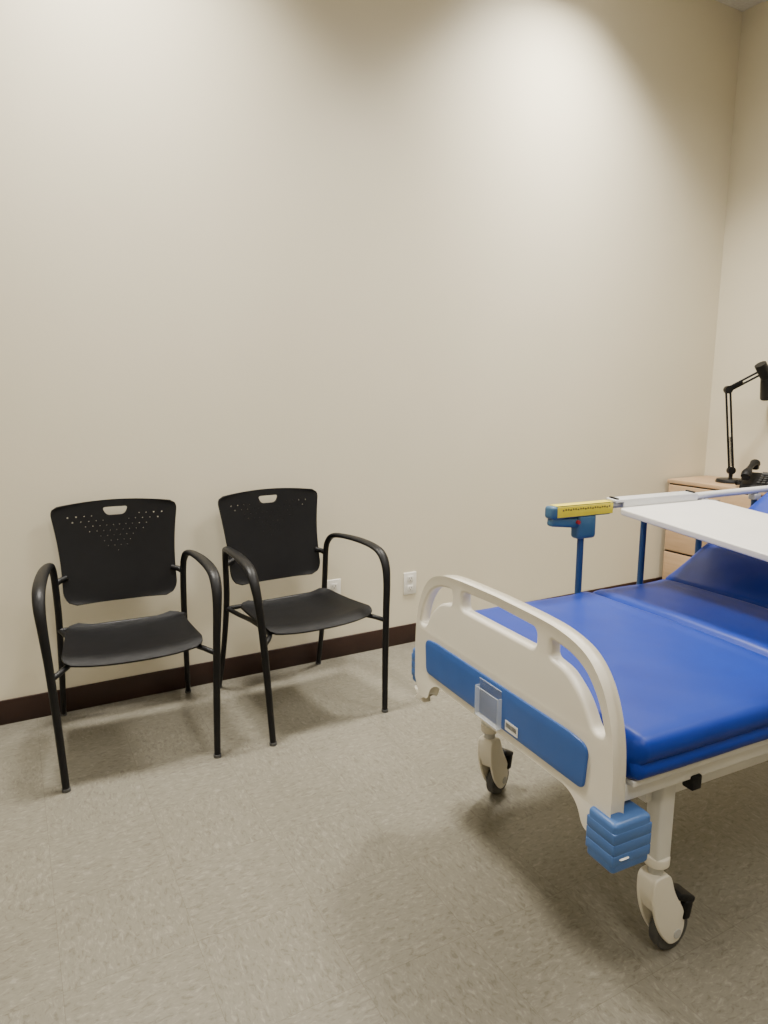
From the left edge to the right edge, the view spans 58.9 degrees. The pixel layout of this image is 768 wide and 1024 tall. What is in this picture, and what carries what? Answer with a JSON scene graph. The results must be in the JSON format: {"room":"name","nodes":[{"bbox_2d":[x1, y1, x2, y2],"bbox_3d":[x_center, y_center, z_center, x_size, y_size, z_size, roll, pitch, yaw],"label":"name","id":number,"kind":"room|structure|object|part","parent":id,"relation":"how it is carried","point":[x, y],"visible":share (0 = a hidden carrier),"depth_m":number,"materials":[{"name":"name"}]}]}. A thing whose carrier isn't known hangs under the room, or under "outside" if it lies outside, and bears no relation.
{"room":"hospital room","nodes":[
{"label":"hospital room","id":0,"kind":"room"},
{"bbox_2d":[0,0,741,700],"bbox_3d":[-0.789,-1.017,2.976,7.040,3.670,0.120,-5,11,-28],"label":"wall","id":1,"kind":"structure","parent":0,"point":[446,273],"depth_m":3.26,"materials":[{"name":"paint"}]},
{"bbox_2d":[0,577,661,725],"bbox_3d":[-0.759,0.748,3.231,6.800,0.105,0.008,-5,11,-28],"label":"baseboard","id":2,"kind":"structure","parent":1,"relation":"attached to","point":[18,709],"depth_m":3.16,"materials":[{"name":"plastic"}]},
{"bbox_2d":[327,579,340,593],"bbox_3d":[-0.254,0.402,3.450,0.078,0.122,0.009,-5,11,-28],"label":"wall outlet","id":3,"kind":"object","parent":1,"relation":"attached to","point":[335,585],"visible":0.48,"depth_m":3.44,"materials":[{"name":"plastic"}]},
{"bbox_2d":[331,583,336,589],"bbox_3d":[-0.253,0.377,3.443,0.034,0.030,0.003,-5,11,-28],"label":"socket","id":4,"kind":"object","parent":3,"relation":"attached to","point":[333,585],"depth_m":3.44,"materials":[{"name":"plastic"}]},
{"bbox_2d":[404,571,415,594],"bbox_3d":[0.141,0.384,3.666,0.078,0.122,0.009,-5,11,-28],"label":"wall outlet","id":5,"kind":"object","parent":1,"relation":"attached to","point":[410,577],"visible":1,"depth_m":3.66,"materials":[{"name":"plastic"}]},
{"bbox_2d":[0,642,767,1023],"bbox_3d":[0.643,1.293,0.727,7.040,0.100,6.085,-5,11,-28],"label":"floor","id":6,"kind":"structure","parent":0,"point":[361,866],"depth_m":1.93,"materials":[{"name":"carpet"}]},
{"bbox_2d":[31,498,221,793],"bbox_3d":[-0.993,0.441,2.642,0.626,0.915,0.648,-5,11,-25],"label":"chair","id":7,"kind":"object","parent":6,"relation":"on","point":[142,565],"visible":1,"depth_m":2.74,"materials":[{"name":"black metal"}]},
{"bbox_3d":[-1.237,0.559,2.544,0.070,0.715,0.643,-4,11,-23],"label":"frame","id":8,"kind":"part","parent":7,"relation":"part of","materials":[{"name":"black metal"}]},
{"bbox_3d":[-1.180,0.518,2.510,0.072,0.038,0.503,-4,11,-22],"label":"seat rail","id":9,"kind":"part","parent":7,"relation":"part of","materials":[{"name":"black metal"}]},
{"bbox_3d":[-1.096,0.155,2.810,0.486,0.411,0.107,-5,11,-25],"label":"backrest","id":10,"kind":"part","parent":7,"relation":"part of","materials":[{"name":"black plastic"}]},
{"bbox_3d":[-0.959,0.476,2.578,0.480,0.047,0.406,-5,11,-25],"label":"seat","id":11,"kind":"part","parent":7,"relation":"part of","materials":[{"name":"black plastic"}]},
{"bbox_3d":[-0.764,0.483,2.708,0.072,0.038,0.503,-6,11,-29],"label":"seat rail","id":12,"kind":"part","parent":7,"relation":"part of","materials":[{"name":"black metal"}]},
{"bbox_3d":[-0.749,0.518,2.775,0.070,0.715,0.643,-5,11,-27],"label":"frame","id":13,"kind":"part","parent":7,"relation":"part of","materials":[{"name":"black metal"}]},
{"bbox_2d":[218,488,389,746],"bbox_3d":[-0.381,0.385,2.958,0.626,0.915,0.648,-6,12,-32],"label":"chair","id":14,"kind":"object","parent":6,"relation":"on","point":[278,539],"visible":0.99,"depth_m":3.03,"materials":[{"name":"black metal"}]},
{"bbox_3d":[-0.609,0.508,2.832,0.070,0.715,0.643,-6,12,-30],"label":"frame","id":15,"kind":"part","parent":14,"relation":"part of","materials":[{"name":"black metal"}]},
{"bbox_3d":[-0.549,0.466,2.805,0.072,0.038,0.503,-6,11,-29],"label":"seat rail","id":16,"kind":"part","parent":14,"relation":"part of","materials":[{"name":"black metal"}]},
{"bbox_3d":[-0.509,0.102,3.112,0.486,0.411,0.107,-6,12,-32],"label":"backrest","id":17,"kind":"part","parent":14,"relation":"part of","materials":[{"name":"black plastic"}]},
{"bbox_3d":[-0.339,0.420,2.899,0.480,0.047,0.406,-6,12,-32],"label":"seat","id":18,"kind":"part","parent":14,"relation":"part of","materials":[{"name":"black plastic"}]},
{"bbox_3d":[-0.153,0.457,3.120,0.070,0.715,0.643,-7,12,-34],"label":"frame","id":19,"kind":"part","parent":14,"relation":"part of","materials":[{"name":"black metal"}]},
{"bbox_3d":[-0.161,0.422,3.051,0.072,0.038,0.503,-7,12,-36],"label":"seat rail","id":20,"kind":"part","parent":14,"relation":"part of","materials":[{"name":"black metal"}]},
{"bbox_2d":[478,723,512,793],"bbox_3d":[0.374,0.827,2.293,0.079,0.275,0.156,8,13,40],"label":"wheel","id":21,"kind":"object","parent":6,"relation":"on","point":[491,786],"depth_m":2.26,"materials":[{"name":"beige plastic"}]},
{"bbox_3d":[0.350,0.835,2.299,0.010,0.199,0.116,8,13,40],"label":"far fork foot","id":22,"kind":"part","parent":21,"relation":"part of","materials":[{"name":"beige plastic"}]},
{"bbox_3d":[0.362,0.798,2.273,0.050,0.118,0.103,8,13,40],"label":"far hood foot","id":23,"kind":"part","parent":21,"relation":"part of","materials":[{"name":"beige plastic"}]},
{"bbox_3d":[0.349,0.709,2.242,0.060,0.025,0.060,-5,11,-25],"label":"far foot of the collar","id":24,"kind":"part","parent":21,"relation":"part of","materials":[{"name":"beige plastic"}]},
{"bbox_3d":[0.349,0.739,2.247,0.036,0.045,0.036,-5,11,-25],"label":"far stem foot","id":25,"kind":"part","parent":21,"relation":"part of","materials":[{"name":"beige plastic"}]},
{"bbox_3d":[0.383,0.840,2.271,0.010,0.199,0.116,8,13,40],"label":"far fork foot","id":26,"kind":"part","parent":21,"relation":"part of","materials":[{"name":"beige plastic"}]},
{"bbox_3d":[0.406,0.820,2.329,0.056,0.038,0.058,8,13,40],"label":"far foot of brake pedal","id":27,"kind":"part","parent":21,"relation":"part of","materials":[{"name":"black plastic"}]},
{"bbox_3d":[0.407,0.849,2.336,0.064,0.051,0.032,8,13,40],"label":"far foot of the brake arm","id":28,"kind":"part","parent":21,"relation":"part of"},
{"bbox_2d":[639,866,686,949],"bbox_3d":[0.683,0.963,1.658,0.146,0.228,0.058,-5,11,-25],"label":"wheel","id":29,"kind":"object","parent":6,"relation":"on","point":[654,935],"depth_m":1.63,"materials":[{"name":"beige plastic"}]},
{"bbox_2d":[637,865,652,925],"bbox_3d":[0.661,0.946,1.668,0.116,0.199,0.010,-5,11,-26],"label":"fork","id":30,"kind":"object","parent":29,"relation":"attached to","point":[647,914],"visible":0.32,"depth_m":1.65,"materials":[{"name":"beige plastic"}]},
{"bbox_2d":[673,883,694,919],"bbox_3d":[0.725,0.953,1.677,0.059,0.075,0.064,-5,11,-25],"label":"caster brake pedal","id":31,"kind":"object","parent":30,"relation":"attached to","point":[687,906],"depth_m":1.65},
{"bbox_3d":[0.725,0.935,1.674,0.059,0.038,0.057,-5,11,-25],"label":"near foot of the brake pedal","id":32,"kind":"part","parent":31,"relation":"part of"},
{"bbox_2d":[647,866,663,875],"bbox_3d":[0.647,0.849,1.619,0.036,0.045,0.036,-5,11,-25],"label":"stem","id":33,"kind":"object","parent":29,"relation":"on","point":[652,871],"visible":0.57,"depth_m":1.60,"materials":[{"name":"grey plastic"}]},
{"bbox_2d":[645,855,669,869],"bbox_3d":[0.647,0.820,1.614,0.060,0.025,0.060,-5,11,-25],"label":"caster collar","id":34,"kind":"object","parent":33,"relation":"on","point":[663,864],"visible":0.52,"depth_m":1.59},
{"bbox_2d":[647,784,675,860],"bbox_3d":[0.647,0.699,1.592,0.046,0.250,0.046,-5,11,-25],"label":"bed leg","id":35,"kind":"object","parent":34,"relation":"on","point":[660,808],"visible":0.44,"depth_m":1.58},
{"bbox_3d":[0.665,0.910,1.639,0.103,0.118,0.052,-5,11,-25],"label":"near hood foot","id":36,"kind":"part","parent":29,"relation":"part of","materials":[{"name":"white plastic"}]},
{"bbox_2d":[651,874,683,943],"bbox_3d":[0.681,0.953,1.629,0.116,0.199,0.010,-5,11,-26],"label":"fork","id":37,"kind":"object","parent":29,"relation":"attached to","point":[667,910],"visible":0.98,"depth_m":1.62,"materials":[{"name":"beige plastic"}]},
{"bbox_3d":[0.700,1.020,1.676,0.025,0.024,0.058,-5,11,-25],"label":"near axle foot","id":38,"kind":"part","parent":29,"relation":"part of","materials":[{"name":"grey plastic"}]},
{"bbox_2d":[662,475,766,578],"bbox_3d":[2.196,0.203,4.365,0.434,0.785,0.670,-5,11,-28],"label":"base cabinet","id":39,"kind":"object","parent":6,"relation":"on","point":[679,548],"visible":0.27,"depth_m":4.42,"materials":[{"name":"brown wood"}]},
{"bbox_3d":[2.038,0.412,4.314,0.018,0.210,0.630,-5,11,-28],"label":"drawer","id":40,"kind":"part","parent":39,"relation":"part of","materials":[{"name":"brown wood"}]},
{"bbox_3d":[2.038,0.191,4.275,0.018,0.210,0.630,-5,11,-28],"label":"drawer","id":41,"kind":"part","parent":39,"relation":"part of","materials":[{"name":"brown wood"}]},
{"bbox_3d":[2.038,-0.031,4.236,0.018,0.210,0.630,-5,11,-28],"label":"drawer","id":42,"kind":"part","parent":39,"relation":"part of","materials":[{"name":"brown wood"}]},
{"bbox_2d":[715,361,767,483],"bbox_3d":[2.283,-0.551,4.220,0.357,0.750,0.186,5,11,24],"label":"desk lamp","id":43,"kind":"object","parent":39,"relation":"on","point":[761,367],"visible":0.96,"depth_m":4.22,"materials":[{"name":"black metal"}]},
{"bbox_2d":[760,379,767,400],"bbox_3d":[2.381,-0.762,4.156,0.157,0.162,0.152,4,11,24],"label":"shade","id":44,"kind":"object","parent":43,"relation":"hanging from","point":[763,382],"depth_m":4.13,"materials":[{"name":"black metal"}]},
{"bbox_2d":[735,459,767,487],"bbox_3d":[2.242,-0.226,4.069,0.237,0.161,0.243,9,13,41],"label":"desk telephone","id":45,"kind":"object","parent":39,"relation":"on","point":[750,479],"depth_m":4.05,"materials":[{"name":"black plastic"}]},
{"bbox_2d":[704,1,767,477],"bbox_3d":[3.678,-0.852,2.036,0.120,3.670,5.845,-5,11,-28],"label":"wall","id":46,"kind":"structure","parent":0,"point":[741,342],"depth_m":4.33,"materials":[{"name":"paint"}]},
{"bbox_2d":[715,0,762,11],"bbox_3d":[0.643,-2.419,0.073,7.040,0.100,6.085,-5,11,-28],"label":"ceiling","id":47,"kind":"structure","parent":0,"point":[741,5],"depth_m":4.12,"materials":[{"name":"paint"}]},
{"label":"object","id":48,"kind":"object","parent":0,"visible":0},
{"label":"cross beam","id":49,"kind":"structure","parent":48,"relation":"on","visible":0},
{"bbox_2d":[624,744,767,802],"bbox_3d":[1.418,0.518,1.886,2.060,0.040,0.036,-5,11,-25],"label":"beam","id":50,"kind":"structure","parent":49,"relation":"attached to","point":[630,792],"depth_m":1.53,"materials":[{"name":"beige metal"}]},
{"bbox_2d":[415,575,628,860],"bbox_3d":[0.304,0.440,1.768,0.036,0.458,0.902,-5,11,-25],"label":"footboard","id":51,"kind":"object","parent":50,"relation":"attached to","point":[537,673],"visible":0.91,"depth_m":1.59,"materials":[{"name":"beige plastic"}]},
{"bbox_2d":[425,640,587,786],"bbox_3d":[0.283,0.493,1.776,0.010,0.113,0.712,-5,11,-25],"label":"panel","id":52,"kind":"object","parent":51,"relation":"attached to","point":[552,742],"depth_m":1.67,"materials":[{"name":"blue plastic"}]},
{"bbox_2d":[505,720,517,737],"bbox_3d":[0.318,0.541,1.698,0.001,0.026,0.052,-5,11,-25],"label":"barcode label","id":53,"kind":"object","parent":51,"relation":"attached to","point":[506,721],"visible":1,"depth_m":1.70,"materials":[{"name":"paper"}]},
{"bbox_2d":[587,800,649,873],"bbox_3d":[0.499,0.685,1.447,0.104,0.114,0.080,-5,11,-25],"label":"bumper cover","id":54,"kind":"object","parent":51,"relation":"attached to","point":[634,816],"visible":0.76,"depth_m":1.42,"materials":[{"name":"blue plastic"}]},
{"bbox_2d":[585,835,649,867],"bbox_3d":[0.499,0.710,1.452,0.105,0.024,0.081,-5,11,-25],"label":"rib","id":55,"kind":"object","parent":54,"relation":"attached to","point":[611,861],"visible":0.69,"depth_m":1.42,"materials":[{"name":"blue plastic"}]},
{"bbox_2d":[586,825,650,856],"bbox_3d":[0.499,0.685,1.447,0.105,0.024,0.081,-5,11,-25],"label":"rib","id":56,"kind":"object","parent":54,"relation":"attached to","point":[614,851],"visible":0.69,"depth_m":1.42,"materials":[{"name":"blue plastic"}]},
{"bbox_2d":[587,814,651,845],"bbox_3d":[0.499,0.660,1.443,0.105,0.024,0.081,-5,11,-25],"label":"rib","id":57,"kind":"object","parent":54,"relation":"attached to","point":[613,839],"visible":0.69,"depth_m":1.41,"materials":[{"name":"blue plastic"}]},
{"bbox_2d":[682,773,701,790],"bbox_3d":[0.698,0.608,1.542,0.030,0.035,0.030,-5,11,-25],"label":"block","id":58,"kind":"object","parent":50,"relation":"attached to","point":[694,783],"visible":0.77,"depth_m":1.53,"materials":[{"name":"black plastic"}]},
{"bbox_3d":[1.643,0.163,1.839,1.280,0.037,0.032,-5,11,-25],"label":"rail","id":59,"kind":"object","parent":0,"visible":0},
{"bbox_2d":[606,490,767,561],"bbox_3d":[1.249,0.065,2.166,0.490,0.128,1.001,-5,11,-25],"label":"tray","id":60,"kind":"object","parent":59,"relation":"on","point":[738,529],"visible":0.96,"depth_m":2.35,"materials":[{"name":"plastic"}]},
{"bbox_3d":[1.539,0.293,2.887,0.040,0.035,0.034,-5,11,-25],"label":"rail hinge","id":61,"kind":"object","parent":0,"visible":0},
{"label":"pole","id":62,"kind":"object","parent":61,"relation":"attached to","visible":0},
{"bbox_2d":[748,493,760,499],"bbox_3d":[1.538,-0.065,2.823,0.040,0.026,0.034,-5,11,-25],"label":"cap","id":63,"kind":"object","parent":62,"relation":"attached to","point":[750,496],"visible":0.77,"depth_m":2.81,"materials":[{"name":"grey plastic"}]},
{"label":"beam","id":64,"kind":"structure","parent":0,"visible":0},
{"bbox_2d":[626,739,767,787],"bbox_3d":[0.806,0.466,2.024,1.040,0.014,0.860,-5,11,-25],"label":"deck foot","id":65,"kind":"object","parent":64,"relation":"on","point":[633,783],"visible":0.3,"depth_m":1.49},
{"bbox_2d":[475,492,767,779],"bbox_3d":[1.180,0.161,2.152,1.879,0.542,0.896,-5,11,-25],"label":"mattress","id":66,"kind":"object","parent":65,"relation":"on","point":[685,652],"visible":0.75,"depth_m":1.86,"materials":[{"name":"leather"}]},
{"bbox_3d":[1.168,0.339,2.715,1.340,0.030,0.030,-5,11,-25],"label":"rail","id":67,"kind":"object","parent":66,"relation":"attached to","visible":0},
{"bbox_3d":[0.708,0.362,2.496,0.040,0.035,0.034,-5,11,-25],"label":"rail hinge","id":68,"kind":"object","parent":67,"relation":"attached to","visible":0},
{"bbox_2d":[574,539,583,593],"bbox_3d":[0.708,0.181,2.465,0.024,0.397,0.024,-5,11,-25],"label":"pole","id":69,"kind":"object","parent":68,"relation":"attached to","point":[580,542],"visible":0.43,"depth_m":2.46,"materials":[{"name":"blue metal"}]},
{"bbox_2d":[545,485,767,538],"bbox_3d":[1.190,-0.011,2.664,1.373,0.134,0.048,-5,11,-25],"label":"rail","id":70,"kind":"object","parent":69,"relation":"attached to","point":[759,489],"depth_m":2.44,"materials":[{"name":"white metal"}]},
{"bbox_2d":[547,518,577,527],"bbox_3d":[0.640,0.036,2.406,0.141,0.050,0.036,-5,11,-25],"label":"lever","id":71,"kind":"object","parent":70,"relation":"attached to","point":[567,522],"visible":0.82,"depth_m":2.38,"materials":[{"name":"blue plastic"}]},
{"bbox_3d":[0.695,-0.007,2.425,0.275,0.046,0.048,-5,11,-25],"label":"handle body","id":72,"kind":"part","parent":70,"relation":"part of","materials":[{"name":"plastic"}]},
{"bbox_2d":[552,500,611,506],"bbox_3d":[0.705,-0.031,2.425,0.252,0.002,0.040,-5,11,-25],"label":"label","id":73,"kind":"object","parent":70,"relation":"on","point":[597,501],"visible":1,"depth_m":2.41,"materials":[{"name":"yellow paper"}]},
{"bbox_3d":[0.717,0.049,2.446,0.085,0.090,0.048,-5,11,-25],"label":"handle bracket","id":74,"kind":"part","parent":70,"relation":"part of","materials":[{"name":"blue plastic"}]},
{"bbox_2d":[557,503,612,517],"bbox_3d":[0.715,-0.006,2.408,0.252,0.038,0.002,-5,11,-25],"label":"label","id":75,"kind":"object","parent":70,"relation":"attached to","point":[603,510],"visible":1,"depth_m":2.40,"materials":[{"name":"yellow paper"}]},
{"bbox_3d":[0.983,0.339,2.626,0.040,0.035,0.034,-5,11,-25],"label":"rail hinge","id":76,"kind":"object","parent":67,"relation":"attached to","visible":0},
{"bbox_2d":[636,521,646,584],"bbox_3d":[0.983,0.159,2.594,0.024,0.397,0.024,-5,11,-25],"label":"pole","id":77,"kind":"object","parent":76,"relation":"attached to","point":[643,526],"visible":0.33,"depth_m":2.58,"materials":[{"name":"blue metal"}]},
{"bbox_3d":[1.259,0.316,2.755,0.040,0.035,0.034,-5,11,-25],"label":"rail hinge","id":78,"kind":"object","parent":67,"relation":"attached to","visible":0},
{"bbox_2d":[694,498,704,553],"bbox_3d":[1.259,0.136,2.723,0.024,0.397,0.024,-5,11,-25],"label":"pole","id":79,"kind":"object","parent":78,"relation":"attached to","point":[698,543],"visible":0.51,"depth_m":2.71,"materials":[{"name":"metal"}]}
]}

